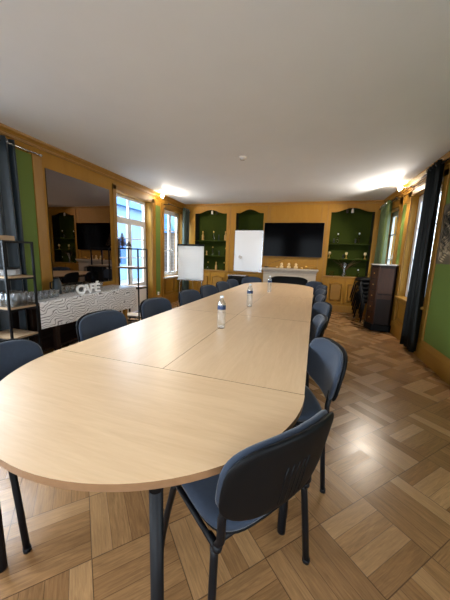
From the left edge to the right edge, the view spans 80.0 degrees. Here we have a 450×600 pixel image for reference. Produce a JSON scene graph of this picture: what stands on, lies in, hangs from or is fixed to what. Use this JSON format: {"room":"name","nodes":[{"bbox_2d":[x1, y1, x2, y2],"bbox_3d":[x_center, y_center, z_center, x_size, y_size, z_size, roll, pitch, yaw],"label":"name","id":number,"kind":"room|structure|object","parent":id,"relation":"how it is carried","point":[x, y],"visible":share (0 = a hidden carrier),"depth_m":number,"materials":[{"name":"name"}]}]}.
{"room":"meeting room","nodes":[
{"label":"meeting room","id":0,"kind":"room"},
{"bbox_2d":[0,134,182,298],"bbox_3d":[-2.687,-0.724,3.677,0.220,2.790,10.028,5,10,16],"label":"wall","id":1,"kind":"structure","parent":0,"point":[49,161],"depth_m":5.02,"materials":[{"name":"wood"}]},
{"bbox_2d":[0,139,41,156],"bbox_3d":[-2.820,-1.735,2.396,0.077,0.034,2.498,5,10,16],"label":"curtain rod","id":2,"kind":"object","parent":1,"relation":"attached to","point":[26,150],"visible":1,"depth_m":3.37,"materials":[{"name":"metal"}]},
{"bbox_2d":[0,135,28,339],"bbox_3d":[-2.665,-0.583,3.160,0.119,2.625,0.654,5,10,16],"label":"curtain","id":3,"kind":"object","parent":2,"relation":"hanging from","point":[11,224],"visible":0.52,"depth_m":3.27,"materials":[{"name":"fabric"}]},
{"bbox_2d":[15,149,41,295],"bbox_3d":[-2.644,-0.726,3.416,0.006,2.285,0.560,5,10,16],"label":"trim","id":4,"kind":"structure","parent":1,"relation":"attached to","point":[24,160],"depth_m":3.52,"materials":[{"name":"green paint"}]},
{"bbox_2d":[45,168,111,286],"bbox_3d":[-2.320,-1.093,4.417,0.012,1.661,1.264,5,10,16],"label":"wall mirror","id":5,"kind":"object","parent":1,"relation":"attached to","point":[78,210],"visible":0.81,"depth_m":4.29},
{"bbox_2d":[0,123,184,207],"bbox_3d":[-2.559,-2.011,3.245,0.060,0.100,9.668,5,10,16],"label":"trim","id":6,"kind":"structure","parent":1,"relation":"attached to","point":[5,130],"depth_m":4.05,"materials":[{"name":"brown wood"}]},
{"bbox_2d":[31,153,182,297],"bbox_3d":[-1.915,-0.964,5.826,0.022,2.604,4.490,5,10,16],"label":"trim","id":7,"kind":"structure","parent":1,"relation":"attached to","point":[36,160],"depth_m":3.72,"materials":[{"name":"brown wood"}]},
{"bbox_2d":[116,193,146,312],"bbox_3d":[-2.083,-0.945,5.885,0.112,2.501,1.220,5,10,16],"label":"door","id":8,"kind":"structure","parent":1,"relation":"in","point":[127,221],"depth_m":6.04,"materials":[{"name":"white paint"}]},
{"bbox_2d":[112,183,154,297],"bbox_3d":[-1.913,-0.971,5.835,0.022,2.615,1.430,5,10,16],"label":"trim","id":9,"kind":"structure","parent":1,"relation":"attached to","point":[115,187],"depth_m":5.28,"materials":[{"name":"brown wood"}]},
{"bbox_2d":[155,205,160,294],"bbox_3d":[-1.661,-1.215,6.658,0.006,2.160,0.205,5,10,16],"label":"trim","id":10,"kind":"structure","parent":1,"relation":"attached to","point":[157,208],"depth_m":6.65,"materials":[{"name":"green paint"}]},
{"bbox_2d":[160,291,178,302],"bbox_3d":[-2.662,0.555,3.681,0.030,0.270,9.668,5,10,16],"label":"baseboard","id":11,"kind":"structure","parent":1,"relation":"attached to","point":[173,297],"depth_m":7.54,"materials":[{"name":"brown wood"}]},
{"bbox_2d":[165,278,173,293],"bbox_3d":[-1.526,-0.397,7.341,0.014,0.398,0.478,5,10,16],"label":"trim","id":12,"kind":"structure","parent":1,"relation":"attached to","point":[168,278],"depth_m":7.32,"materials":[{"name":"brown wood"}]},
{"bbox_2d":[164,209,178,278],"bbox_3d":[-1.473,-1.526,7.405,0.220,1.788,1.140,5,10,16],"label":"window","id":13,"kind":"structure","parent":1,"relation":"in","point":[169,213],"depth_m":7.49,"materials":[{"name":"white paint"}]},
{"bbox_2d":[174,277,180,290],"bbox_3d":[-1.381,-0.473,7.818,0.014,0.398,0.468,5,10,16],"label":"trim","id":14,"kind":"structure","parent":1,"relation":"attached to","point":[174,277],"depth_m":7.71,"materials":[{"name":"brown wood"}]},
{"bbox_2d":[184,200,384,206],"bbox_3d":[1.308,-2.538,7.077,5.246,0.070,0.036,5,10,16],"label":"trim","id":15,"kind":"structure","parent":1,"relation":"attached to","point":[358,201],"depth_m":6.96,"materials":[{"name":"brown wood"}]},
{"bbox_3d":[-1.289,-2.461,7.202,0.217,0.034,1.288,5,10,16],"label":"curtain rod","id":16,"kind":"object","parent":1,"relation":"attached to","visible":0},
{"bbox_2d":[182,208,189,289],"bbox_3d":[-1.136,-1.287,7.732,0.149,2.580,0.364,5,10,16],"label":"curtain","id":17,"kind":"object","parent":16,"relation":"hanging from","point":[186,212],"visible":0.51,"depth_m":7.59,"materials":[{"name":"fabric"}]},
{"bbox_2d":[0,0,449,203],"bbox_3d":[-0.036,-1.947,2.625,5.686,0.150,10.528,5,10,16],"label":"ceiling","id":18,"kind":"structure","parent":0,"point":[323,100],"depth_m":2.32,"materials":[{"name":"paint"}]},
{"bbox_2d":[239,156,246,160],"bbox_3d":[0.257,-2.054,3.889,0.110,0.040,0.110,5,10,16],"label":"smoke detector","id":19,"kind":"object","parent":18,"relation":"attached to","point":[242,158],"visible":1,"depth_m":3.86,"materials":[{"name":"white plastic"}]},
{"bbox_2d":[0,301,449,599],"bbox_3d":[-0.135,0.936,3.110,5.686,0.120,10.528,5,10,16],"label":"floor","id":20,"kind":"structure","parent":0,"point":[379,529],"depth_m":1.39,"materials":[{"name":"brown wood"}]},
{"bbox_2d":[0,240,41,348],"bbox_3d":[-2.463,0.062,3.080,0.442,1.455,0.344,5,10,16],"label":"shelving rack","id":21,"kind":"object","parent":20,"relation":"on","point":[11,333],"visible":0.65,"depth_m":3.04,"materials":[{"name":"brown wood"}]},
{"bbox_2d":[0,235,14,240],"bbox_3d":[-2.401,-0.659,2.835,0.243,0.050,0.174,5,10,16],"label":"wooden crate","id":22,"kind":"object","parent":21,"relation":"on","point":[2,237],"visible":0.98,"depth_m":2.81,"materials":[{"name":"brown wood"}]},
{"bbox_2d":[5,294,12,307],"bbox_3d":[-2.349,0.009,2.919,0.068,0.150,0.068,5,10,16],"label":"glass","id":23,"kind":"object","parent":21,"relation":"on","point":[5,294],"visible":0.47,"depth_m":2.91,"materials":[{"name":"clear glass"}]},
{"bbox_2d":[12,293,19,306],"bbox_3d":[-2.327,-0.003,2.990,0.068,0.150,0.068,5,10,16],"label":"glass","id":24,"kind":"object","parent":21,"relation":"on","point":[12,293],"visible":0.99,"depth_m":2.99,"materials":[{"name":"clear glass"}]},
{"bbox_3d":[-2.404,-0.281,2.969,0.230,0.019,0.230,5,10,16],"label":"plate","id":25,"kind":"object","parent":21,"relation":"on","visible":0},
{"bbox_3d":[-2.404,-0.294,2.967,0.230,0.019,0.230,5,10,16],"label":"plate","id":26,"kind":"object","parent":25,"relation":"on","visible":0},
{"bbox_3d":[-2.403,-0.306,2.965,0.230,0.019,0.230,5,10,16],"label":"plate","id":27,"kind":"object","parent":26,"relation":"on","visible":0},
{"bbox_3d":[-2.403,-0.318,2.963,0.230,0.019,0.230,5,10,16],"label":"plate","id":28,"kind":"object","parent":27,"relation":"on","visible":0},
{"bbox_3d":[-2.402,-0.331,2.961,0.230,0.019,0.230,5,10,16],"label":"plate","id":29,"kind":"object","parent":28,"relation":"on","visible":0},
{"bbox_2d":[0,267,19,269],"bbox_3d":[-2.402,-0.347,2.958,0.250,0.014,0.250,5,10,16],"label":"tray","id":30,"kind":"object","parent":29,"relation":"on","point":[1,268],"visible":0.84,"depth_m":2.93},
{"bbox_2d":[0,338,42,553],"bbox_3d":[-1.092,0.688,1.497,0.578,0.845,0.564,5,10,15],"label":"chair","id":31,"kind":"object","parent":20,"relation":"on","point":[15,353],"visible":0.17,"depth_m":1.56,"materials":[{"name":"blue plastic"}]},
{"bbox_2d":[13,301,127,351],"bbox_3d":[-2.199,0.240,4.226,0.499,0.741,1.876,5,10,16],"label":"bar table","id":32,"kind":"object","parent":20,"relation":"on","point":[54,337],"visible":0.14,"depth_m":3.62,"materials":[{"name":"brown wood"}]},
{"bbox_2d":[36,328,77,351],"bbox_3d":[-2.267,0.511,4.157,0.413,0.025,1.550,5,10,16],"label":"shelf","id":33,"kind":"object","parent":32,"relation":"attached to","point":[68,335],"depth_m":3.81,"materials":[{"name":"brown wood"}]},
{"bbox_2d":[17,285,135,328],"bbox_3d":[-2.184,0.061,4.195,0.520,0.386,1.902,5,10,16],"label":"bar counter","id":34,"kind":"object","parent":32,"relation":"on","point":[68,307],"visible":0.86,"depth_m":3.82,"materials":[{"name":"white sculpted plaster"}]},
{"bbox_2d":[50,277,61,293],"bbox_3d":[-2.429,-0.207,3.838,0.161,0.240,0.123,-7,13,-43],"label":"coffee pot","id":35,"kind":"object","parent":34,"relation":"on","point":[56,283],"visible":0.94,"depth_m":3.81,"materials":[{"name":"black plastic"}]},
{"bbox_2d":[76,285,84,293],"bbox_3d":[-2.111,-0.154,3.915,0.039,0.132,0.118,10,12,40],"label":"letter","id":36,"kind":"object","parent":34,"relation":"on","point":[78,286],"visible":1,"depth_m":3.89,"materials":[{"name":"white plastic"}]},
{"bbox_2d":[82,284,91,292],"bbox_3d":[-2.079,-0.170,4.025,0.039,0.130,0.132,10,12,40],"label":"letter","id":37,"kind":"object","parent":34,"relation":"on","point":[86,285],"visible":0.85,"depth_m":4.01,"materials":[{"name":"white plastic"}]},
{"bbox_2d":[94,281,99,291],"bbox_3d":[-2.017,-0.219,4.229,0.039,0.163,0.079,10,12,40],"label":"letter","id":38,"kind":"object","parent":34,"relation":"on","point":[96,283],"visible":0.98,"depth_m":4.21,"materials":[{"name":"white plastic"}]},
{"bbox_2d":[76,309,126,341],"bbox_3d":[-0.921,0.545,2.379,0.578,0.845,0.564,6,10,23],"label":"chair","id":39,"kind":"object","parent":20,"relation":"on","point":[93,324],"visible":0.25,"depth_m":2.38,"materials":[{"name":"blue fabric"}]},
{"bbox_2d":[117,248,147,321],"bbox_3d":[-1.808,-0.274,5.238,0.442,1.445,0.389,5,10,16],"label":"shelving rack","id":40,"kind":"object","parent":20,"relation":"on","point":[130,314],"visible":0.71,"depth_m":5.18,"materials":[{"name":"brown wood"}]},
{"bbox_2d":[118,233,127,247],"bbox_3d":[-1.964,-1.148,5.136,0.183,0.300,0.188,-1,10,-17],"label":"tree","id":41,"kind":"object","parent":40,"relation":"on","point":[121,241],"visible":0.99,"depth_m":5.12,"materials":[{"name":"blue plant"}]},
{"bbox_2d":[60,308,236,368],"bbox_3d":[-0.483,0.605,2.409,0.765,0.740,1.534,5,10,18],"label":"meeting table","id":42,"kind":"object","parent":20,"relation":"on","point":[158,340],"visible":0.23,"depth_m":2.02,"materials":[{"name":"brown wood"}]},
{"bbox_2d":[0,350,304,599],"bbox_3d":[-0.486,0.807,1.208,1.538,0.740,0.769,5,10,18],"label":"meeting table","id":43,"kind":"object","parent":20,"relation":"on","point":[69,420],"visible":0.9,"depth_m":1.02,"materials":[{"name":"brown wood"}]},
{"bbox_2d":[140,297,171,319],"bbox_3d":[-0.653,0.421,3.168,0.578,0.845,0.564,7,11,26],"label":"chair","id":44,"kind":"object","parent":20,"relation":"on","point":[150,307],"visible":0.31,"depth_m":3.19,"materials":[{"name":"blue fabric"}]},
{"bbox_2d":[178,289,200,305],"bbox_3d":[-0.366,0.289,4.013,0.578,0.845,0.564,7,11,28],"label":"chair","id":45,"kind":"object","parent":20,"relation":"on","point":[187,296],"visible":0.23,"depth_m":4.04,"materials":[{"name":"blue fabric"}]},
{"bbox_2d":[177,244,203,306],"bbox_3d":[-0.847,-0.605,6.895,0.690,1.617,0.384,4,10,12],"label":"flip chart","id":46,"kind":"object","parent":20,"relation":"on","point":[190,256],"visible":0.93,"depth_m":6.71,"materials":[{"name":"white paper"}]},
{"bbox_2d":[177,279,202,280],"bbox_3d":[-0.880,-0.506,6.778,0.680,0.025,0.070,4,10,12],"label":"tray","id":47,"kind":"object","parent":46,"relation":"on","point":[177,279],"depth_m":6.76,"materials":[{"name":"metal"}]},
{"bbox_2d":[185,206,229,292],"bbox_3d":[-0.501,-1.371,7.982,1.378,2.793,0.382,5,10,16],"label":"bookcase","id":48,"kind":"object","parent":20,"relation":"on","point":[201,219],"visible":0.58,"depth_m":7.94,"materials":[{"name":"green paint"}]},
{"bbox_2d":[200,285,217,298],"bbox_3d":[-0.124,0.178,4.725,0.578,0.845,0.564,7,11,29],"label":"chair","id":49,"kind":"object","parent":20,"relation":"on","point":[205,290],"visible":0.28,"depth_m":4.76,"materials":[{"name":"blue fabric"}]},
{"bbox_2d":[177,292,263,314],"bbox_3d":[0.022,0.372,3.896,0.765,0.740,1.634,5,10,18],"label":"meeting table","id":50,"kind":"object","parent":20,"relation":"on","point":[236,303],"visible":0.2,"depth_m":3.62,"materials":[{"name":"brown wood"}]},
{"bbox_2d":[216,281,229,292],"bbox_3d":[0.123,0.063,5.455,0.578,0.845,0.564,7,11,27],"label":"chair","id":51,"kind":"object","parent":20,"relation":"on","point":[221,286],"visible":0.22,"depth_m":5.50,"materials":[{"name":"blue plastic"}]},
{"bbox_2d":[226,279,238,287],"bbox_3d":[0.337,-0.035,6.084,0.578,0.845,0.564,7,11,28],"label":"chair","id":52,"kind":"object","parent":20,"relation":"on","point":[232,283],"visible":0.3,"depth_m":6.16,"materials":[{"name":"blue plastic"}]},
{"bbox_2d":[163,315,310,511],"bbox_3d":[0.246,0.670,2.171,0.765,0.740,1.534,5,10,18],"label":"meeting table","id":53,"kind":"object","parent":20,"relation":"on","point":[270,353],"visible":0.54,"depth_m":1.76,"materials":[{"name":"brown wood"}]},
{"bbox_2d":[217,295,225,328],"bbox_3d":[-0.030,0.105,2.362,0.074,0.291,0.074,5,10,16],"label":"water bottle","id":54,"kind":"object","parent":53,"relation":"on","point":[220,307],"visible":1,"depth_m":2.34,"materials":[{"name":"clear plastic"}]},
{"bbox_2d":[228,274,247,284],"bbox_3d":[0.351,-0.276,7.453,0.490,0.860,0.440,5,10,16],"label":"mini fridge","id":55,"kind":"object","parent":20,"relation":"on","point":[238,277],"visible":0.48,"depth_m":7.19,"materials":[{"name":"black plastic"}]},
{"bbox_2d":[229,205,267,281],"bbox_3d":[0.658,-1.274,7.645,1.036,2.793,0.382,5,10,16],"label":"bookcase","id":56,"kind":"object","parent":20,"relation":"on","point":[242,217],"visible":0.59,"depth_m":7.57,"materials":[{"name":"green paint"}]},
{"bbox_2d":[233,230,263,271],"bbox_3d":[0.644,-1.359,7.458,0.801,1.127,0.028,5,10,16],"label":"whiteboard","id":57,"kind":"object","parent":56,"relation":"on","point":[248,244],"visible":1,"depth_m":7.45,"materials":[{"name":"white plastic"}]},
{"bbox_2d":[164,410,333,599],"bbox_3d":[0.080,0.787,1.143,0.564,0.845,0.578,-5,12,-35],"label":"chair","id":58,"kind":"object","parent":20,"relation":"on","point":[263,476],"visible":0.82,"depth_m":0.87,"materials":[{"name":"blue fabric"}]},
{"bbox_2d":[222,284,276,294],"bbox_3d":[0.527,0.140,5.384,0.766,0.740,1.534,5,10,18],"label":"meeting table","id":59,"kind":"object","parent":20,"relation":"on","point":[257,289],"visible":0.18,"depth_m":5.21,"materials":[{"name":"brown wood"}]},
{"bbox_2d":[241,277,261,284],"bbox_3d":[0.662,-0.153,6.853,0.564,0.845,0.578,3,10,6],"label":"chair","id":60,"kind":"object","parent":20,"relation":"on","point":[245,279],"visible":0.27,"depth_m":7.01,"materials":[{"name":"blue fabric"}]},
{"bbox_2d":[238,295,311,321],"bbox_3d":[0.751,0.437,3.659,0.766,0.740,1.634,5,10,18],"label":"meeting table","id":61,"kind":"object","parent":20,"relation":"on","point":[276,307],"visible":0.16,"depth_m":3.35,"materials":[{"name":"brown wood"}]},
{"bbox_2d":[247,284,252,306],"bbox_3d":[0.317,-0.060,3.414,0.074,0.291,0.074,-1,10,-18],"label":"water bottle","id":62,"kind":"object","parent":61,"relation":"on","point":[248,291],"visible":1,"depth_m":3.38,"materials":[{"name":"clear plastic"}]},
{"bbox_2d":[228,205,328,281],"bbox_3d":[1.339,-1.165,7.299,2.575,2.730,0.016,5,10,16],"label":"trim","id":63,"kind":"structure","parent":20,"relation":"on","point":[268,205],"depth_m":7.14,"materials":[{"name":"brown wood"}]},
{"bbox_2d":[245,282,312,288],"bbox_3d":[1.259,0.002,6.347,1.538,0.740,0.769,5,10,18],"label":"meeting table","id":64,"kind":"object","parent":20,"relation":"on","point":[257,283],"visible":0.27,"depth_m":6.21,"materials":[{"name":"brown wood"}]},
{"bbox_2d":[266,286,312,298],"bbox_3d":[1.256,0.204,5.146,0.765,0.740,1.534,5,10,18],"label":"meeting table","id":65,"kind":"object","parent":20,"relation":"on","point":[294,292],"visible":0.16,"depth_m":4.92,"materials":[{"name":"brown wood"}]},
{"bbox_2d":[261,267,318,296],"bbox_3d":[1.692,-0.302,7.205,1.460,1.085,0.240,5,10,16],"label":"fireplace","id":66,"kind":"object","parent":20,"relation":"on","point":[278,275],"visible":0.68,"depth_m":7.16,"materials":[{"name":"beige stone"}]},
{"bbox_2d":[261,267,318,273],"bbox_3d":[1.709,-0.787,7.123,1.460,0.100,0.240,5,10,16],"label":"mantel shelf","id":67,"kind":"object","parent":66,"relation":"attached to","point":[265,269],"depth_m":7.06,"materials":[{"name":"beige stone"}]},
{"bbox_2d":[266,204,328,281],"bbox_3d":[1.846,-1.153,7.169,1.520,2.785,0.026,5,10,16],"label":"wall","id":68,"kind":"structure","parent":20,"relation":"on","point":[279,213],"depth_m":7.03,"materials":[{"name":"wood"}]},
{"bbox_2d":[263,223,324,264],"bbox_3d":[1.778,-1.431,7.088,1.516,1.178,0.080,5,10,16],"label":"television","id":69,"kind":"object","parent":68,"relation":"attached to","point":[280,239],"visible":0.95,"depth_m":7.02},
{"bbox_2d":[306,281,322,300],"bbox_3d":[1.895,-0.007,6.235,0.578,0.845,0.564,-3,11,-25],"label":"chair","id":70,"kind":"object","parent":20,"relation":"on","point":[313,284],"visible":0.22,"depth_m":6.29,"materials":[{"name":"blue fabric"}]},
{"bbox_2d":[305,314,327,387],"bbox_3d":[0.671,0.553,2.654,0.578,0.845,0.564,4,10,14],"label":"chair","id":71,"kind":"object","parent":20,"relation":"on","point":[319,322],"visible":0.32,"depth_m":2.52,"materials":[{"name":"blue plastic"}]},
{"bbox_2d":[311,294,326,322],"bbox_3d":[1.212,0.324,4.127,0.578,0.845,0.564,4,10,10],"label":"chair","id":72,"kind":"object","parent":20,"relation":"on","point":[321,297],"visible":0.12,"depth_m":4.09,"materials":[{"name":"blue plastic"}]},
{"bbox_2d":[312,288,326,306],"bbox_3d":[1.500,0.209,4.872,0.578,0.845,0.564,2,10,2],"label":"chair","id":73,"kind":"object","parent":20,"relation":"on","point":[322,290],"visible":0.13,"depth_m":4.92,"materials":[{"name":"blue fabric"}]},
{"bbox_2d":[312,285,326,302],"bbox_3d":[1.763,0.100,5.569,0.578,0.845,0.564,2,10,0],"label":"chair","id":74,"kind":"object","parent":20,"relation":"on","point":[318,286],"visible":0.1,"depth_m":5.58,"materials":[{"name":"blue fabric"}]},
{"bbox_2d":[310,301,331,341],"bbox_3d":[0.982,0.443,3.377,0.578,0.845,0.564,2,10,-1],"label":"chair","id":75,"kind":"object","parent":20,"relation":"on","point":[321,307],"visible":0.22,"depth_m":3.36,"materials":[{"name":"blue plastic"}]},
{"bbox_2d":[295,337,347,493],"bbox_3d":[0.442,0.689,1.804,0.578,0.845,0.564,2,10,-1],"label":"chair","id":76,"kind":"object","parent":20,"relation":"on","point":[327,360],"visible":0.54,"depth_m":1.67,"materials":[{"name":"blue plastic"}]},
{"bbox_2d":[322,203,383,314],"bbox_3d":[3.195,-1.063,6.907,1.218,2.793,0.382,5,10,16],"label":"built-in cabinet","id":77,"kind":"object","parent":20,"relation":"on","point":[365,218],"visible":0.69,"depth_m":6.93,"materials":[{"name":"green paint"}]},
{"bbox_2d":[334,258,360,276],"bbox_3d":[3.153,-0.861,6.969,0.682,0.502,0.170,5,10,16],"label":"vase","id":78,"kind":"object","parent":77,"relation":"on","point":[355,258],"visible":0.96,"depth_m":6.98,"materials":[{"name":"clear glass"}]},
{"bbox_2d":[353,299,366,321],"bbox_3d":[3.287,0.079,6.117,0.486,0.808,0.486,3,10,8],"label":"chair","id":79,"kind":"object","parent":20,"relation":"on","point":[365,300],"visible":0.07,"depth_m":5.97,"materials":[{"name":"black plastic"}]},
{"bbox_2d":[352,295,367,317],"bbox_3d":[3.267,-0.018,6.107,0.486,0.808,0.486,3,10,8],"label":"chair","id":80,"kind":"object","parent":79,"relation":"on","point":[365,296],"visible":0.06,"depth_m":5.96,"materials":[{"name":"black plastic"}]},
{"bbox_2d":[351,291,367,313],"bbox_3d":[3.248,-0.114,6.098,0.486,0.808,0.486,3,10,8],"label":"chair","id":81,"kind":"object","parent":80,"relation":"on","point":[364,292],"visible":0.14,"depth_m":5.95,"materials":[{"name":"black plastic"}]},
{"bbox_2d":[351,286,368,308],"bbox_3d":[3.228,-0.210,6.089,0.486,0.808,0.486,3,10,9],"label":"chair","id":82,"kind":"object","parent":81,"relation":"on","point":[364,288],"visible":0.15,"depth_m":5.95,"materials":[{"name":"black plastic"}]},
{"bbox_2d":[350,282,368,304],"bbox_3d":[3.208,-0.307,6.080,0.486,0.808,0.486,3,10,8],"label":"chair","id":83,"kind":"object","parent":82,"relation":"on","point":[357,283],"visible":0.23,"depth_m":5.93,"materials":[{"name":"black plastic"}]},
{"bbox_2d":[350,277,369,300],"bbox_3d":[3.188,-0.404,6.070,0.486,0.808,0.486,3,10,8],"label":"chair","id":84,"kind":"object","parent":83,"relation":"on","point":[358,279],"visible":0.33,"depth_m":5.93,"materials":[{"name":"black plastic"}]},
{"bbox_2d":[363,264,398,331],"bbox_3d":[3.107,-0.058,5.368,0.460,1.308,0.420,6,10,22],"label":"cabinet","id":85,"kind":"object","parent":20,"relation":"on","point":[382,282],"visible":1,"depth_m":5.21,"materials":[{"name":"brown wood"}]},
{"bbox_2d":[385,162,449,335],"bbox_3d":[2.545,-0.288,2.155,0.220,2.790,10.028,5,10,16],"label":"wall","id":86,"kind":"structure","parent":0,"point":[415,200],"depth_m":4.85,"materials":[{"name":"yellow wood"}]},
{"bbox_2d":[386,210,398,263],"bbox_3d":[3.625,-1.057,5.866,0.220,1.758,1.000,5,10,16],"label":"window","id":87,"kind":"structure","parent":86,"relation":"in","point":[395,214],"depth_m":6.10,"materials":[{"name":"white paint"}]},
{"bbox_2d":[392,196,404,263],"bbox_3d":[3.549,-0.920,5.861,0.022,2.334,1.194,5,10,16],"label":"trim","id":88,"kind":"structure","parent":86,"relation":"attached to","point":[400,202],"depth_m":5.29,"materials":[{"name":"brown wood"}]},
{"bbox_2d":[394,204,406,293],"bbox_3d":[3.355,-0.958,5.155,0.006,1.690,0.230,5,10,16],"label":"trim","id":89,"kind":"structure","parent":86,"relation":"attached to","point":[405,205],"depth_m":5.13,"materials":[{"name":"green paint"}]},
{"bbox_2d":[396,300,405,323],"bbox_3d":[3.140,0.216,4.766,0.014,0.358,0.488,5,10,16],"label":"trim","id":90,"kind":"structure","parent":86,"relation":"attached to","point":[398,319],"depth_m":4.91,"materials":[{"name":"brown wood"}]},
{"bbox_2d":[384,151,449,201],"bbox_3d":[2.405,-1.598,1.801,0.060,0.100,9.668,5,10,16],"label":"trim","id":91,"kind":"structure","parent":86,"relation":"attached to","point":[395,194],"depth_m":4.57,"materials":[{"name":"brown wood"}]},
{"bbox_2d":[394,184,442,309],"bbox_3d":[3.150,-0.835,4.296,0.220,1.808,1.250,5,10,16],"label":"window","id":92,"kind":"structure","parent":86,"relation":"in","point":[421,197],"depth_m":4.72,"materials":[{"name":"white paint"}]},
{"bbox_2d":[390,318,449,385],"bbox_3d":[2.331,0.971,2.229,0.030,0.270,9.668,5,10,16],"label":"baseboard","id":93,"kind":"structure","parent":86,"relation":"attached to","point":[436,361],"depth_m":3.55,"materials":[{"name":"brown wood"}]},
{"bbox_2d":[391,167,449,339],"bbox_3d":[3.092,-0.683,4.359,0.022,2.334,1.498,5,10,16],"label":"trim","id":94,"kind":"structure","parent":86,"relation":"attached to","point":[446,174],"depth_m":3.82,"materials":[{"name":"brown wood"}]},
{"bbox_2d":[393,163,449,202],"bbox_3d":[3.355,-1.980,4.887,0.020,0.053,3.168,5,10,16],"label":"trim","id":95,"kind":"structure","parent":86,"relation":"attached to","point":[448,165],"depth_m":4.57,"materials":[{"name":"brown wood"}]},
{"bbox_2d":[406,157,449,188],"bbox_3d":[3.058,-1.885,4.032,0.097,0.034,1.618,5,10,16],"label":"curtain rod","id":96,"kind":"object","parent":86,"relation":"attached to","point":[449,157],"visible":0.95,"depth_m":4.21,"materials":[{"name":"metal"}]},
{"bbox_2d":[400,159,444,352],"bbox_3d":[2.890,-0.579,3.956,0.142,2.670,0.494,5,10,16],"label":"curtain","id":97,"kind":"object","parent":96,"relation":"hanging from","point":[410,328],"visible":1,"depth_m":3.87,"materials":[{"name":"black fabric"}]},
{"bbox_2d":[424,181,449,358],"bbox_3d":[2.364,-0.308,1.934,0.006,2.350,3.610,5,10,16],"label":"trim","id":98,"kind":"structure","parent":86,"relation":"attached to","point":[437,330],"depth_m":3.45,"materials":[{"name":"green paint"}]},
{"bbox_2d":[435,203,449,263],"bbox_3d":[2.768,-0.813,3.237,0.026,0.760,0.680,5,10,16],"label":"picture","id":99,"kind":"object","parent":86,"relation":"attached to","point":[443,253],"visible":1,"depth_m":3.43,"materials":[{"name":"beige fabric"}]},
{"bbox_3d":[3.541,-2.049,5.735,0.147,0.034,1.268,5,10,16],"label":"curtain rod","id":100,"kind":"object","parent":86,"relation":"attached to","visible":0},
{"bbox_2d":[374,200,392,263],"bbox_3d":[3.486,-0.849,6.074,0.157,2.580,0.688,5,10,16],"label":"curtain","id":101,"kind":"object","parent":100,"relation":"hanging from","point":[385,214],"visible":0.51,"depth_m":5.79,"materials":[{"name":"fabric"}]},
{"label":"outside","id":102,"kind":"structure","parent":0,"visible":0},
{"bbox_2d":[120,277,427,291],"bbox_3d":[-1.971,-0.135,11.148,70.000,0.200,70.000,5,10,16],"label":"ground","id":103,"kind":"structure","parent":102,"point":[135,280],"depth_m":15.53,"materials":[{"name":"white"}]},
{"bbox_2d":[117,197,141,279],"bbox_3d":[-8.776,-5.171,13.161,4.650,8.600,13.000,5,10,16],"label":"house","id":104,"kind":"structure","parent":103,"relation":"on","point":[135,208],"depth_m":16.46,"materials":[{"name":"blue stone"}]},
{"bbox_2d":[120,238,125,263],"bbox_3d":[-6.060,-2.908,15.943,0.060,1.500,0.450,5,10,16],"label":"shutter","id":105,"kind":"object","parent":104,"relation":"hanging from","point":[122,251],"depth_m":15.93,"materials":[{"name":"blue paint"}]},
{"bbox_2d":[164,214,174,271],"bbox_3d":[-4.290,-5.171,21.311,3.100,6.200,4.600,5,10,16],"label":"stone barn","id":106,"kind":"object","parent":103,"relation":"on","point":[165,215],"visible":0.12,"depth_m":19.25,"materials":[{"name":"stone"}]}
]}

